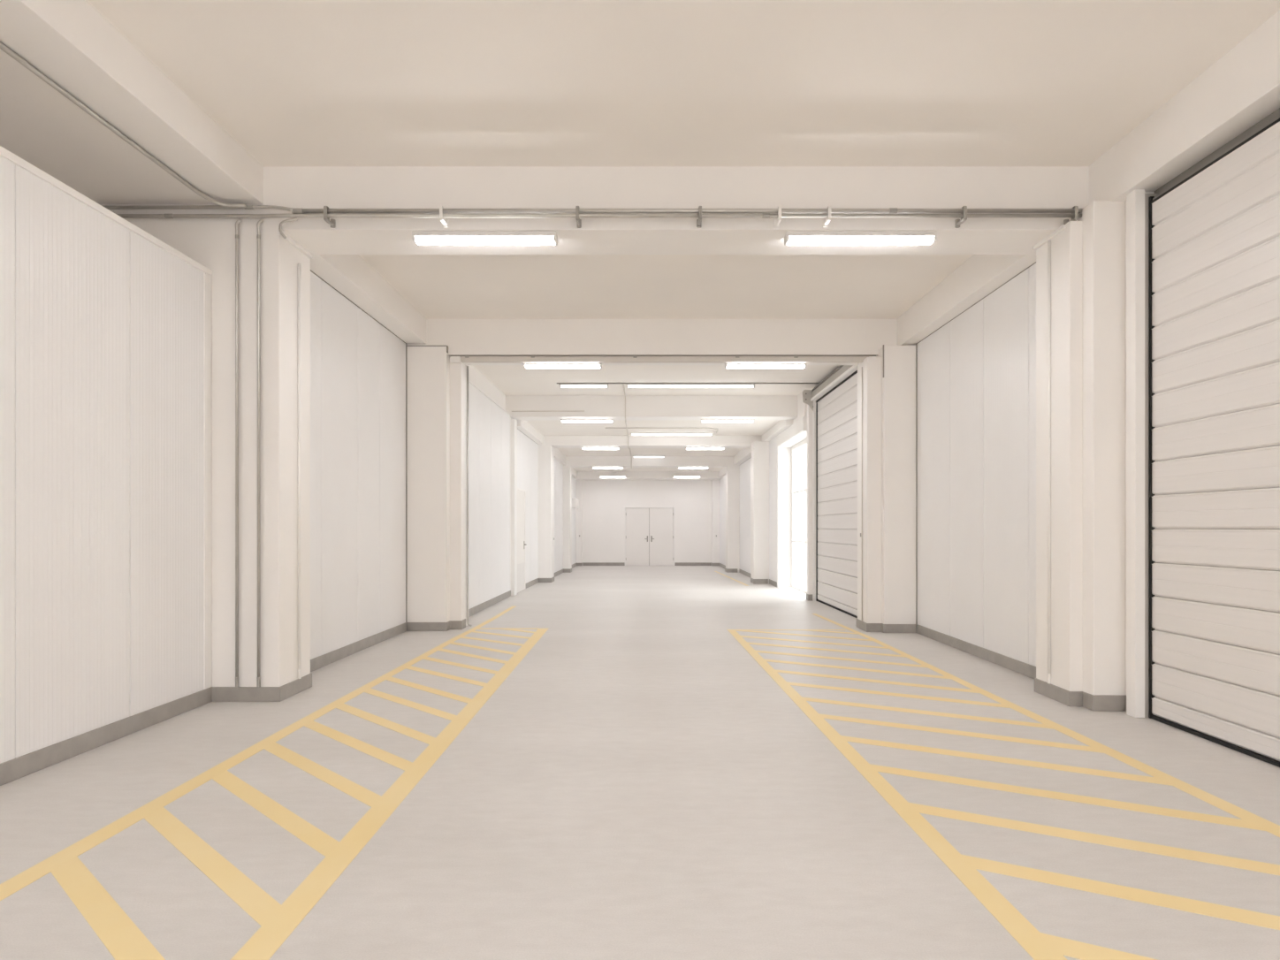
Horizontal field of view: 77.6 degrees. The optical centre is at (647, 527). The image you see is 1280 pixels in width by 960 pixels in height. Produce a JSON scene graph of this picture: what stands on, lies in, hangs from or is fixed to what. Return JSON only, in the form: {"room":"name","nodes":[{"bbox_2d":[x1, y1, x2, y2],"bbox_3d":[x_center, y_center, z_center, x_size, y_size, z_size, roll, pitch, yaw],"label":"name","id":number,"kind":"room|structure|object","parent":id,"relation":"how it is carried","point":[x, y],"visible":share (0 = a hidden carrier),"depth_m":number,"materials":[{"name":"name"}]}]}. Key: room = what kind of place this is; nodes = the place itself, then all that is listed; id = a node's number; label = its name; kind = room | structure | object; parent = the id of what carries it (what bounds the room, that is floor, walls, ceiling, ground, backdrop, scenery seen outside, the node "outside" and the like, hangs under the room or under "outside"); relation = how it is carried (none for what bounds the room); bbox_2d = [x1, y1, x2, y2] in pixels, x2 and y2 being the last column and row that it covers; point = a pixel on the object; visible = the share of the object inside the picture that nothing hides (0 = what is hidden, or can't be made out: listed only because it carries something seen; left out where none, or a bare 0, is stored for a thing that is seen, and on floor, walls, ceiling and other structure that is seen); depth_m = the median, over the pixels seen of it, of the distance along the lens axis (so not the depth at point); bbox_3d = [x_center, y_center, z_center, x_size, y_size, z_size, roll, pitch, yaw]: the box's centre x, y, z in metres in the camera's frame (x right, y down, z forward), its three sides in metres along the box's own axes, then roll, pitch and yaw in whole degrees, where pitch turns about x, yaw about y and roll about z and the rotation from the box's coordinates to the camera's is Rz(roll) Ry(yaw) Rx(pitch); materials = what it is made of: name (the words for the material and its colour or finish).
{"room":"warehouse loading corridor","nodes":[
{"label":"warehouse loading corridor","id":0,"kind":"room"},
{"bbox_2d":[0,145,212,763],"bbox_3d":[-3.584,-0.335,0.703,0.152,3.470,11.405,0,0,0],"label":"wall","id":1,"kind":"structure","parent":0,"point":[105,325],"depth_m":5.07,"materials":[{"name":"paint"}]},
{"bbox_2d":[0,686,211,785],"bbox_3d":[-3.554,1.341,0.750,0.092,0.118,11.300,0,0,0],"label":"baseboard","id":2,"kind":"structure","parent":1,"relation":"attached to","point":[20,766],"depth_m":5.06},
{"bbox_2d":[310,269,406,659],"bbox_3d":[-3.989,-0.557,8.900,1.423,3.914,3.840,0,0,0],"label":"wall","id":3,"kind":"structure","parent":0,"point":[358,364],"depth_m":8.85,"materials":[{"name":"paint"}]},
{"bbox_2d":[310,622,406,671],"bbox_3d":[-3.334,1.341,8.900,0.132,0.118,3.760,0,0,0],"label":"baseboard","id":4,"kind":"structure","parent":3,"relation":"attached to","point":[318,662],"depth_m":8.85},
{"bbox_2d":[310,254,426,343],"bbox_3d":[-3.860,-2.828,8.925,1.680,0.645,4.050,0,0,0],"label":"beam","id":5,"kind":"structure","parent":3,"relation":"on","point":[352,276],"depth_m":8.84,"materials":[{"name":"white paint"}]},
{"bbox_2d":[405,343,407,622],"bbox_3d":[-3.277,-0.610,10.793,0.016,3.780,0.013,0,0,0],"label":"trim","id":6,"kind":"structure","parent":3,"relation":"attached to","point":[406,344],"depth_m":10.79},
{"bbox_2d":[468,379,537,609],"bbox_3d":[-3.753,-0.465,15.825,1.893,3.730,9.050,0,0,0],"label":"wall","id":7,"kind":"structure","parent":0,"point":[489,422],"depth_m":14.54,"materials":[{"name":"paint"}]},
{"bbox_2d":[468,590,510,617],"bbox_3d":[-2.854,1.341,13.865,0.092,0.118,4.890,0,0,0],"label":"baseboard","id":8,"kind":"structure","parent":7,"relation":"attached to","point":[476,609],"depth_m":14.00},
{"bbox_2d":[510,419,517,595],"bbox_3d":[-2.788,-0.420,16.470,0.105,3.640,0.300,0,0,0],"label":"trim","id":9,"kind":"structure","parent":7,"relation":"attached to","point":[514,422],"depth_m":16.32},
{"bbox_2d":[517,487,526,592],"bbox_3d":[-2.779,0.270,17.367,0.102,2.260,1.415,0,0,0],"label":"door","id":10,"kind":"structure","parent":7,"relation":"in","point":[521,544],"depth_m":17.52,"materials":[{"name":"grey paint"}]},
{"bbox_2d":[516,419,543,444],"bbox_3d":[-3.680,-2.640,18.550,2.040,1.020,3.700,0,0,0],"label":"beam","id":11,"kind":"structure","parent":7,"relation":"on","point":[525,427],"depth_m":18.21,"materials":[{"name":"white paint"}]},
{"bbox_2d":[554,458,576,572],"bbox_3d":[-3.665,-0.285,25.100,2.070,3.370,8.500,0,0,0],"label":"wall","id":12,"kind":"structure","parent":0,"point":[558,467],"depth_m":24.06,"materials":[{"name":"paint"}]},
{"bbox_2d":[525,568,571,588],"bbox_3d":[-2.659,1.341,21.741,0.482,0.118,7.242,0,0,0],"label":"baseboard","id":13,"kind":"structure","parent":12,"relation":"attached to","point":[540,580],"depth_m":20.29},
{"bbox_2d":[554,448,566,464],"bbox_3d":[-3.625,-2.555,22.875,2.150,1.190,4.150,0,0,0],"label":"beam","id":14,"kind":"structure","parent":12,"relation":"on","point":[560,456],"depth_m":23.30,"materials":[{"name":"white paint"}]},
{"bbox_2d":[0,565,1279,959],"bbox_3d":[-0.150,1.500,12.200,9.100,0.200,34.800,0,0,0],"label":"floor","id":15,"kind":"structure","parent":0,"point":[638,786],"depth_m":3.94,"materials":[{"name":"concrete"}]},
{"bbox_2d":[142,228,310,686],"bbox_3d":[-3.835,-0.505,6.705,1.730,3.810,0.590,0,0,0],"label":"column","id":16,"kind":"structure","parent":15,"relation":"on","point":[214,249],"depth_m":6.41,"materials":[{"name":"white paint"}]},
{"bbox_2d":[235,219,241,687],"bbox_3d":[-3.285,-0.596,6.375,0.067,3.752,0.035,0,0,32],"label":"conduit","id":17,"kind":"object","parent":16,"relation":"attached to","point":[238,221],"visible":1,"depth_m":6.38,"materials":[{"name":"metal"}]},
{"bbox_2d":[256,218,263,687],"bbox_3d":[-3.111,-0.596,6.375,0.067,3.752,0.035,0,0,32],"label":"conduit","id":18,"kind":"object","parent":16,"relation":"attached to","point":[258,236],"visible":1,"depth_m":6.38,"materials":[{"name":"metal"}]},
{"bbox_2d":[211,673,312,701],"bbox_3d":[-3.279,1.341,6.705,0.642,0.118,0.614,0,0,0],"label":"baseboard","id":19,"kind":"structure","parent":16,"relation":"attached to","point":[218,694],"depth_m":6.40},
{"bbox_2d":[276,229,312,259],"bbox_3d":[-2.965,-2.382,6.702,0.040,0.035,0.605,0,0,0],"label":"trim","id":20,"kind":"structure","parent":16,"relation":"attached to","point":[289,239],"depth_m":6.68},
{"bbox_2d":[297,263,301,678],"bbox_3d":[-2.958,-0.480,6.750,0.026,3.520,0.027,0,0,0],"label":"conduit","id":21,"kind":"object","parent":16,"relation":"attached to","point":[299,264],"visible":1,"depth_m":6.74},
{"bbox_2d":[99,166,1088,254],"bbox_3d":[-0.150,-2.800,6.705,9.100,0.800,0.590,0,0,0],"label":"beam","id":22,"kind":"structure","parent":16,"relation":"on","point":[290,186],"depth_m":6.41,"materials":[{"name":"white paint"}]},
{"bbox_2d":[323,205,335,228],"bbox_3d":[-2.531,-2.469,6.322,0.036,0.118,0.178,0,0,0],"label":"bracket","id":23,"kind":"object","parent":22,"relation":"attached to","point":[332,222],"visible":1,"depth_m":6.28,"materials":[{"name":"metal"}]},
{"bbox_2d":[116,213,1081,218],"bbox_3d":[-0.515,-2.475,6.314,8.070,0.068,0.132,0,0,0],"label":"pipe","id":24,"kind":"object","parent":23,"relation":"attached to","point":[763,215],"visible":0.91,"depth_m":6.26,"materials":[{"name":"metal"}]},
{"bbox_2d":[278,217,297,238],"bbox_3d":[-2.884,-2.391,6.329,0.101,0.094,0.291,0,0,-42],"label":"cable","id":25,"kind":"object","parent":24,"relation":"hanging from","point":[281,223],"visible":1,"depth_m":6.27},
{"bbox_2d":[291,207,1081,213],"bbox_3d":[0.365,-2.495,6.265,6.330,0.039,0.039,0,0,0],"label":"pipe","id":26,"kind":"object","parent":23,"relation":"attached to","point":[890,209],"visible":0.88,"depth_m":6.25,"materials":[{"name":"metal"}]},
{"bbox_2d":[103,205,293,211],"bbox_3d":[-3.663,-2.530,6.352,1.774,0.095,0.120,0,0,4],"label":"pipe","id":27,"kind":"object","parent":26,"relation":"attached to","point":[117,207],"visible":0.94,"depth_m":6.35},
{"bbox_2d":[439,205,448,228],"bbox_3d":[-1.623,-2.469,6.322,0.036,0.118,0.178,0,0,0],"label":"bracket","id":28,"kind":"object","parent":22,"relation":"attached to","point":[445,222],"visible":1,"depth_m":6.26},
{"bbox_2d":[411,230,557,245],"bbox_3d":[-1.325,-2.361,6.500,1.165,0.078,0.135,0,0,0],"label":"lamp","id":29,"kind":"object","parent":22,"relation":"attached to","point":[418,237],"visible":1,"depth_m":6.45,"materials":[{"name":"plastic"}]},
{"bbox_2d":[415,236,555,244],"bbox_3d":[-1.325,-2.342,6.500,1.121,0.041,0.115,0,0,0],"label":"diffuser","id":30,"kind":"object","parent":29,"relation":"attached to","point":[419,240],"depth_m":6.45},
{"bbox_2d":[575,205,581,228],"bbox_3d":[-0.553,-2.469,6.322,0.036,0.118,0.178,0,0,0],"label":"bracket","id":31,"kind":"object","parent":22,"relation":"attached to","point":[577,218],"visible":1,"depth_m":6.24,"materials":[{"name":"metal"}]},
{"bbox_2d":[696,205,701,228],"bbox_3d":[0.411,-2.469,6.322,0.036,0.118,0.178,0,0,0],"label":"bracket","id":32,"kind":"object","parent":22,"relation":"attached to","point":[699,220],"visible":1,"depth_m":6.24,"materials":[{"name":"metal"}]},
{"bbox_2d":[774,205,781,228],"bbox_3d":[1.035,-2.469,6.322,0.036,0.118,0.178,0,0,0],"label":"bracket","id":33,"kind":"object","parent":22,"relation":"attached to","point":[777,221],"visible":1,"depth_m":6.24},
{"bbox_2d":[822,205,830,228],"bbox_3d":[1.425,-2.469,6.322,0.036,0.118,0.178,0,0,0],"label":"bracket","id":34,"kind":"object","parent":22,"relation":"attached to","point":[826,222],"visible":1,"depth_m":6.27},
{"bbox_2d":[784,230,937,245],"bbox_3d":[1.730,-2.361,6.500,1.215,0.078,0.135,0,0,0],"label":"lamp","id":35,"kind":"object","parent":22,"relation":"attached to","point":[929,238],"visible":1,"depth_m":6.45,"materials":[{"name":"plastic"}]},
{"bbox_2d":[787,236,933,244],"bbox_3d":[1.730,-2.342,6.500,1.171,0.041,0.115,0,0,0],"label":"diffuser","id":36,"kind":"object","parent":35,"relation":"attached to","point":[791,240],"depth_m":6.45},
{"bbox_2d":[954,205,967,228],"bbox_3d":[2.488,-2.469,6.322,0.036,0.118,0.178,0,0,0],"label":"bracket","id":37,"kind":"object","parent":22,"relation":"attached to","point":[957,222],"visible":1,"depth_m":6.27,"materials":[{"name":"metal"}]},
{"bbox_2d":[1063,205,1078,224],"bbox_3d":[3.360,-2.469,6.322,0.036,0.118,0.178,0,0,0],"label":"bracket","id":38,"kind":"object","parent":22,"relation":"attached to","point":[1065,221],"visible":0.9,"depth_m":6.24,"materials":[{"name":"metal"}]},
{"bbox_2d":[0,606,548,959],"bbox_3d":[-1.875,1.399,7.700,1.335,0.002,13.000,0,0,0],"label":"floor marking","id":39,"kind":"object","parent":15,"relation":"on","point":[118,933],"depth_m":3.73,"materials":[{"name":"yellow paint"}]},
{"bbox_2d":[407,346,467,626],"bbox_3d":[-3.636,-0.535,11.100,2.127,3.870,0.600,0,0,0],"label":"column","id":40,"kind":"structure","parent":15,"relation":"on","point":[437,386],"depth_m":10.80,"materials":[{"name":"white paint"}]},
{"bbox_2d":[406,618,465,631],"bbox_3d":[-2.981,1.341,11.019,0.839,0.118,0.462,0,0,0],"label":"baseboard","id":41,"kind":"structure","parent":40,"relation":"attached to","point":[451,624],"depth_m":10.79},
{"bbox_2d":[466,365,472,626],"bbox_3d":[-2.529,-0.445,11.261,0.070,3.689,0.024,0,0,21],"label":"conduit","id":42,"kind":"object","parent":40,"relation":"attached to","point":[468,623],"visible":1,"depth_m":11.26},
{"bbox_2d":[407,319,897,365],"bbox_3d":[-0.150,-2.748,11.050,9.100,0.905,0.400,0,0,0],"label":"beam","id":43,"kind":"structure","parent":40,"relation":"on","point":[462,337],"depth_m":10.85,"materials":[{"name":"white paint"}]},
{"bbox_2d":[523,362,601,368],"bbox_3d":[-1.190,-2.264,11.110,1.080,0.062,0.135,0,0,0],"label":"lamp","id":44,"kind":"object","parent":43,"relation":"attached to","point":[527,365],"visible":1,"depth_m":11.06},
{"bbox_2d":[525,365,600,368],"bbox_3d":[-1.190,-2.249,11.110,1.036,0.032,0.115,0,0,0],"label":"diffuser","id":45,"kind":"object","parent":44,"relation":"attached to","point":[526,366],"depth_m":11.07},
{"bbox_2d":[450,355,876,363],"bbox_3d":[0.210,-2.313,10.917,5.820,0.096,0.090,0,0,0],"label":"conduit","id":46,"kind":"object","parent":43,"relation":"attached to","point":[454,359],"visible":0.85,"depth_m":10.88,"materials":[{"name":"metal"}]},
{"bbox_2d":[724,362,806,368],"bbox_3d":[1.640,-2.264,11.110,1.120,0.062,0.135,0,0,0],"label":"lamp","id":47,"kind":"object","parent":43,"relation":"attached to","point":[727,365],"visible":1,"depth_m":11.06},
{"bbox_2d":[726,365,804,368],"bbox_3d":[1.640,-2.249,11.110,1.076,0.032,0.115,0,0,0],"label":"diffuser","id":48,"kind":"object","parent":47,"relation":"attached to","point":[727,366],"depth_m":11.07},
{"bbox_2d":[537,445,554,578],"bbox_3d":[-3.585,-0.350,20.600,2.230,3.500,0.600,0,0,0],"label":"column","id":49,"kind":"structure","parent":15,"relation":"on","point":[545,453],"depth_m":20.30,"materials":[{"name":"white paint"}]},
{"bbox_2d":[537,435,761,448],"bbox_3d":[0.030,-2.549,20.600,6.860,0.903,0.600,0,0,0],"label":"beam","id":50,"kind":"structure","parent":49,"relation":"on","point":[555,441],"depth_m":20.30,"materials":[{"name":"white paint"}]},
{"bbox_2d":[581,447,619,449],"bbox_3d":[-1.230,-2.072,20.760,0.980,0.050,0.250,0,0,0],"label":"lamp","id":51,"kind":"object","parent":50,"relation":"attached to","point":[582,448],"visible":1,"depth_m":20.66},
{"bbox_2d":[685,447,724,449],"bbox_3d":[1.490,-2.072,20.760,1.010,0.050,0.250,0,0,0],"label":"lamp","id":52,"kind":"object","parent":50,"relation":"attached to","point":[686,448],"visible":1,"depth_m":20.66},
{"bbox_2d":[563,465,571,568],"bbox_3d":[-3.565,-0.265,25.100,2.270,3.330,0.500,0,0,0],"label":"column","id":53,"kind":"structure","parent":15,"relation":"on","point":[567,469],"depth_m":24.85,"materials":[{"name":"white paint"}]},
{"bbox_2d":[563,456,739,467],"bbox_3d":[0.030,-2.460,25.125,6.860,1.080,0.550,0,0,0],"label":"beam","id":54,"kind":"structure","parent":53,"relation":"on","point":[574,461],"depth_m":24.85,"materials":[{"name":"white paint"}]},
{"bbox_2d":[592,466,623,469],"bbox_3d":[-1.270,-1.895,25.220,0.970,0.050,0.250,0,0,0],"label":"lamp","id":55,"kind":"object","parent":54,"relation":"attached to","point":[593,468],"visible":1,"depth_m":25.11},
{"bbox_2d":[576,480,582,563],"bbox_3d":[-3.560,-0.205,29.250,2.280,3.210,0.300,0,0,0],"label":"column","id":56,"kind":"structure","parent":15,"relation":"on","point":[579,483],"depth_m":29.10,"materials":[{"name":"white paint"}]},
{"bbox_2d":[573,471,722,479],"bbox_3d":[0.030,-2.377,28.800,6.860,1.245,1.200,0,0,0],"label":"beam","id":57,"kind":"structure","parent":56,"relation":"on","point":[581,475],"depth_m":28.20,"materials":[{"name":"white paint"}]},
{"bbox_2d":[711,480,719,563],"bbox_3d":[2.910,-0.205,29.250,1.100,3.210,0.300,0,0,0],"label":"column","id":58,"kind":"structure","parent":15,"relation":"on","point":[715,483],"depth_m":29.10,"materials":[{"name":"white paint"}]},
{"bbox_2d":[725,466,739,572],"bbox_3d":[2.974,-0.280,25.175,0.973,3.360,0.550,0,0,0],"label":"column","id":59,"kind":"structure","parent":15,"relation":"on","point":[732,473],"depth_m":24.90,"materials":[{"name":"white paint"}]},
{"bbox_2d":[750,441,769,583],"bbox_3d":[3.053,-0.380,20.175,0.815,3.560,0.550,0,0,0],"label":"column","id":60,"kind":"structure","parent":15,"relation":"on","point":[759,450],"depth_m":19.90,"materials":[{"name":"white paint"}]},
{"bbox_2d":[807,404,813,600],"bbox_3d":[3.270,-0.550,15.395,0.360,3.900,0.210,0,0,0],"label":"column","id":61,"kind":"structure","parent":15,"relation":"on","point":[810,413],"depth_m":15.29,"materials":[{"name":"white paint"}]},
{"bbox_2d":[857,345,915,624],"bbox_3d":[3.672,-0.515,10.895,1.455,3.830,0.610,0,0,0],"label":"column","id":62,"kind":"structure","parent":15,"relation":"on","point":[889,400],"depth_m":10.59,"materials":[{"name":"white paint"}]},
{"bbox_2d":[861,366,862,621],"bbox_3d":[2.935,-0.460,10.900,0.017,3.480,0.018,0,0,0],"label":"conduit","id":63,"kind":"object","parent":62,"relation":"attached to","point":[862,367],"visible":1,"depth_m":10.89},
{"bbox_2d":[856,618,916,632],"bbox_3d":[3.267,1.341,10.895,0.667,0.118,0.634,0,0,0],"label":"baseboard","id":64,"kind":"structure","parent":62,"relation":"attached to","point":[882,628],"depth_m":10.58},
{"bbox_2d":[727,613,1279,959],"bbox_3d":[2.047,1.399,6.676,1.757,0.002,12.522,0,0,-1],"label":"floor marking","id":65,"kind":"object","parent":15,"relation":"on","point":[1040,946],"depth_m":3.96,"materials":[{"name":"yellow paint"}]},
{"bbox_2d":[1036,200,1126,695],"bbox_3d":[3.855,-0.552,6.415,1.090,3.905,0.750,0,0,0],"label":"column","id":66,"kind":"structure","parent":15,"relation":"on","point":[1088,257],"depth_m":6.24,"materials":[{"name":"white paint"}]},
{"bbox_2d":[1047,240,1051,683],"bbox_3d":[3.298,-0.540,6.540,0.026,3.640,0.027,0,0,0],"label":"conduit","id":67,"kind":"object","parent":66,"relation":"attached to","point":[1048,241],"visible":1,"depth_m":6.53,"materials":[{"name":"metal"}]},
{"bbox_2d":[1033,224,1066,250],"bbox_3d":[3.305,-2.385,6.545,0.040,0.030,0.490,0,0,0],"label":"trim","id":68,"kind":"structure","parent":66,"relation":"attached to","point":[1062,227],"depth_m":6.50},
{"bbox_2d":[582,480,711,562],"bbox_3d":[-0.620,-1.000,29.450,8.160,4.800,0.300,0,0,0],"label":"wall","id":69,"kind":"structure","parent":0,"point":[605,502],"depth_m":29.30,"materials":[{"name":"white paint"}]},
{"bbox_2d":[576,562,624,565],"bbox_3d":[-1.750,1.341,29.244,1.780,0.118,0.312,0,0,0],"label":"baseboard","id":70,"kind":"structure","parent":69,"relation":"attached to","point":[582,563],"depth_m":29.29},
{"bbox_2d":[624,506,674,565],"bbox_3d":[0.065,0.315,29.314,1.850,2.170,0.173,0,0,0],"label":"door","id":71,"kind":"structure","parent":69,"relation":"in","point":[649,530],"depth_m":29.30,"materials":[{"name":"grey paint"}]},
{"bbox_2d":[674,562,719,565],"bbox_3d":[1.815,1.341,29.244,1.650,0.118,0.312,0,0,0],"label":"baseboard","id":72,"kind":"structure","parent":69,"relation":"attached to","point":[675,563],"depth_m":29.29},
{"bbox_2d":[572,467,723,471],"bbox_3d":[-0.620,-2.700,26.900,8.160,1.400,3.200,0,0,0],"label":"ceiling","id":73,"kind":"structure","parent":0,"point":[575,468],"depth_m":27.48,"materials":[{"name":"paint"}]},
{"bbox_2d":[557,448,742,456],"bbox_3d":[-0.620,-2.820,22.875,8.160,1.160,4.150,0,0,0],"label":"ceiling","id":74,"kind":"structure","parent":0,"point":[567,452],"depth_m":23.58,"materials":[{"name":"paint"}]},
{"bbox_2d":[623,384,632,468],"bbox_3d":[-0.494,-2.291,20.195,0.046,0.806,10.470,0,0,0],"label":"conduit","id":75,"kind":"object","parent":74,"relation":"attached to","point":[623,384],"visible":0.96,"depth_m":17.51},
{"bbox_2d":[632,455,664,457],"bbox_3d":[0.030,-2.200,24.600,1.000,0.080,0.060,0,0,0],"label":"lamp","id":76,"kind":"object","parent":74,"relation":"attached to","point":[634,456],"visible":1,"depth_m":24.58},
{"bbox_2d":[527,420,779,435],"bbox_3d":[-0.620,-2.875,18.550,8.160,1.050,3.700,0,0,0],"label":"ceiling","id":77,"kind":"structure","parent":0,"point":[546,428],"depth_m":18.63,"materials":[{"name":"paint"}]},
{"bbox_2d":[505,395,797,420],"bbox_3d":[0.020,-2.733,16.520,6.440,0.933,0.560,0,0,0],"label":"beam","id":78,"kind":"structure","parent":77,"relation":"attached to","point":[638,407],"depth_m":16.24,"materials":[{"name":"white paint"}]},
{"bbox_2d":[560,419,613,422],"bbox_3d":[-1.270,-2.236,16.620,1.100,0.062,0.135,0,0,0],"label":"lamp","id":79,"kind":"object","parent":78,"relation":"attached to","point":[561,420],"visible":1,"depth_m":16.56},
{"bbox_2d":[700,419,754,422],"bbox_3d":[1.660,-2.236,16.620,1.110,0.062,0.135,0,0,0],"label":"lamp","id":80,"kind":"object","parent":78,"relation":"attached to","point":[702,420],"visible":1,"depth_m":16.56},
{"bbox_2d":[605,427,718,433],"bbox_3d":[0.464,-2.339,18.767,2.850,0.021,0.753,0,0,-19],"label":"conduit","id":81,"kind":"object","parent":77,"relation":"attached to","point":[605,428],"visible":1,"depth_m":18.67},
{"bbox_2d":[630,432,712,435],"bbox_3d":[0.585,-2.310,19.620,2.030,0.080,0.060,0,0,0],"label":"lamp","id":82,"kind":"object","parent":77,"relation":"attached to","point":[631,433],"visible":1,"depth_m":19.59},
{"bbox_2d":[761,419,792,441],"bbox_3d":[3.180,-2.655,18.550,0.560,0.990,3.700,0,0,0],"label":"beam","id":83,"kind":"structure","parent":77,"relation":"attached to","point":[780,426],"depth_m":18.06,"materials":[{"name":"white paint"}]},
{"bbox_2d":[473,365,840,395],"bbox_3d":[-0.150,-3.050,13.725,9.100,0.700,5.150,0,0,0],"label":"ceiling","id":84,"kind":"structure","parent":0,"point":[510,379],"depth_m":14.34,"materials":[{"name":"paint"}]},
{"bbox_2d":[465,365,505,409],"bbox_3d":[-3.803,-2.650,13.725,1.795,1.000,5.150,0,0,0],"label":"beam","id":85,"kind":"structure","parent":84,"relation":"attached to","point":[475,376],"depth_m":14.33,"materials":[{"name":"white paint"}]},
{"bbox_2d":[559,383,608,388],"bbox_3d":[-1.200,-2.660,14.900,0.920,0.080,0.060,0,0,0],"label":"lamp","id":86,"kind":"object","parent":84,"relation":"attached to","point":[561,385],"visible":1,"depth_m":14.88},
{"bbox_2d":[556,382,819,383],"bbox_3d":[0.750,-2.688,14.820,4.900,0.023,0.024,0,0,0],"label":"conduit","id":87,"kind":"object","parent":84,"relation":"attached to","point":[557,383],"visible":0.66,"depth_m":14.81,"materials":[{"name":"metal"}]},
{"bbox_2d":[626,383,754,388],"bbox_3d":[0.800,-2.660,14.900,2.400,0.080,0.060,0,0,0],"label":"lamp","id":88,"kind":"object","parent":84,"relation":"attached to","point":[628,385],"visible":1,"depth_m":14.88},
{"bbox_2d":[358,254,973,319],"bbox_3d":[-0.150,-3.125,8.925,9.100,0.550,4.050,0,0,0],"label":"ceiling","id":89,"kind":"structure","parent":0,"point":[439,286],"depth_m":9.28,"materials":[{"name":"paint"}]},
{"bbox_2d":[86,0,1279,166],"bbox_3d":[-0.150,-3.155,0.650,9.100,0.490,11.700,0,0,0],"label":"ceiling","id":90,"kind":"structure","parent":0,"point":[293,82],"depth_m":5.07,"materials":[{"name":"paint"}]},
{"bbox_2d":[0,0,263,204],"bbox_3d":[-3.900,-2.877,0.750,1.600,0.545,11.500,0,0,0],"label":"beam","id":91,"kind":"structure","parent":90,"relation":"attached to","point":[70,42],"depth_m":5.14,"materials":[{"name":"white paint"}]},
{"bbox_2d":[0,41,246,207],"bbox_3d":[-3.343,-2.572,0.770,0.286,0.056,11.141,0,0,0],"label":"conduit","id":92,"kind":"object","parent":91,"relation":"attached to","point":[3,47],"visible":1,"depth_m":5.10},
{"bbox_2d":[719,475,725,565],"bbox_3d":[3.040,-0.215,27.375,0.840,3.230,3.950,0,0,0],"label":"wall","id":93,"kind":"structure","parent":0,"point":[722,482],"depth_m":27.91,"materials":[{"name":"paint"}]},
{"bbox_2d":[739,457,750,573],"bbox_3d":[3.163,-0.287,22.675,0.593,3.374,4.550,0,0,0],"label":"wall","id":94,"kind":"structure","parent":0,"point":[745,467],"depth_m":23.37,"materials":[{"name":"paint"}]},
{"bbox_2d":[733,448,750,464],"bbox_3d":[3.070,-2.555,22.875,0.780,1.190,4.150,0,0,0],"label":"beam","id":95,"kind":"structure","parent":94,"relation":"on","point":[742,455],"depth_m":22.86,"materials":[{"name":"white paint"}]},
{"bbox_2d":[739,568,777,586],"bbox_3d":[2.866,1.341,21.785,0.467,0.118,6.170,0,0,0],"label":"baseboard","id":96,"kind":"structure","parent":94,"relation":"attached to","point":[753,581],"depth_m":19.89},
{"bbox_2d":[769,388,812,586],"bbox_3d":[3.245,-0.700,17.723,0.430,4.200,4.455,0,0,0],"label":"wall","id":97,"kind":"structure","parent":0,"point":[773,449],"depth_m":19.00,"materials":[{"name":"paint"}]},
{"bbox_2d":[776,416,807,599],"bbox_3d":[3.243,-0.375,17.110,0.435,3.590,3.220,0,0,0],"label":"door frame","id":98,"kind":"structure","parent":97,"relation":"in","point":[787,491],"depth_m":18.64,"materials":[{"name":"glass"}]},
{"bbox_2d":[795,552,804,588],"bbox_3d":[2.500,1.610,2.500,55.000,0.380,85.000,0,0,0],"label":"ground","id":99,"kind":"structure","parent":0,"point":[799,556],"depth_m":26.91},
{"bbox_2d":[916,261,1036,666],"bbox_3d":[3.989,-0.532,8.700,0.823,3.864,3.840,0,0,0],"label":"wall","id":100,"kind":"structure","parent":0,"point":[977,371],"depth_m":8.56,"materials":[{"name":"paint"}]},
{"bbox_2d":[915,343,917,624],"bbox_3d":[3.577,-0.585,10.582,0.016,3.730,0.013,0,0,0],"label":"trim","id":101,"kind":"structure","parent":100,"relation":"attached to","point":[916,344],"depth_m":10.58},
{"bbox_2d":[897,254,1036,345],"bbox_3d":[3.900,-2.801,8.925,1.000,0.697,4.050,0,0,0],"label":"beam","id":102,"kind":"structure","parent":100,"relation":"on","point":[980,275],"depth_m":8.78,"materials":[{"name":"white paint"}]},
{"bbox_2d":[916,624,1126,710],"bbox_3d":[3.519,1.341,8.299,0.442,0.118,4.542,0,0,0],"label":"baseboard","id":103,"kind":"structure","parent":100,"relation":"attached to","point":[1070,698],"depth_m":6.74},
{"bbox_3d":[4.050,-0.600,0.450,0.700,4.000,11.300,0,0,0],"label":"wall","id":104,"kind":"structure","parent":0,"visible":0},
{"bbox_2d":[1088,9,1279,204],"bbox_3d":[3.975,-2.822,0.750,0.850,0.655,11.500,0,0,0],"label":"beam","id":105,"kind":"structure","parent":104,"relation":"on","point":[1240,89],"depth_m":5.17,"materials":[{"name":"white paint"}]},
{"bbox_2d":[1126,107,1279,767],"bbox_3d":[3.692,-0.550,3.680,0.215,3.900,4.760,0,0,0],"label":"door","id":106,"kind":"structure","parent":104,"relation":"in","point":[1203,247],"depth_m":5.27,"materials":[{"name":"grey metal"}]},
{"bbox_3d":[3.820,-0.700,13.320,1.160,4.200,4.340,0,0,0],"label":"wall","id":107,"kind":"structure","parent":0,"visible":0},
{"bbox_2d":[802,365,857,617],"bbox_3d":[3.132,-0.620,13.295,0.335,4.040,3.990,0,0,0],"label":"door","id":108,"kind":"structure","parent":107,"relation":"in","point":[833,402],"depth_m":13.64,"materials":[{"name":"grey metal"}]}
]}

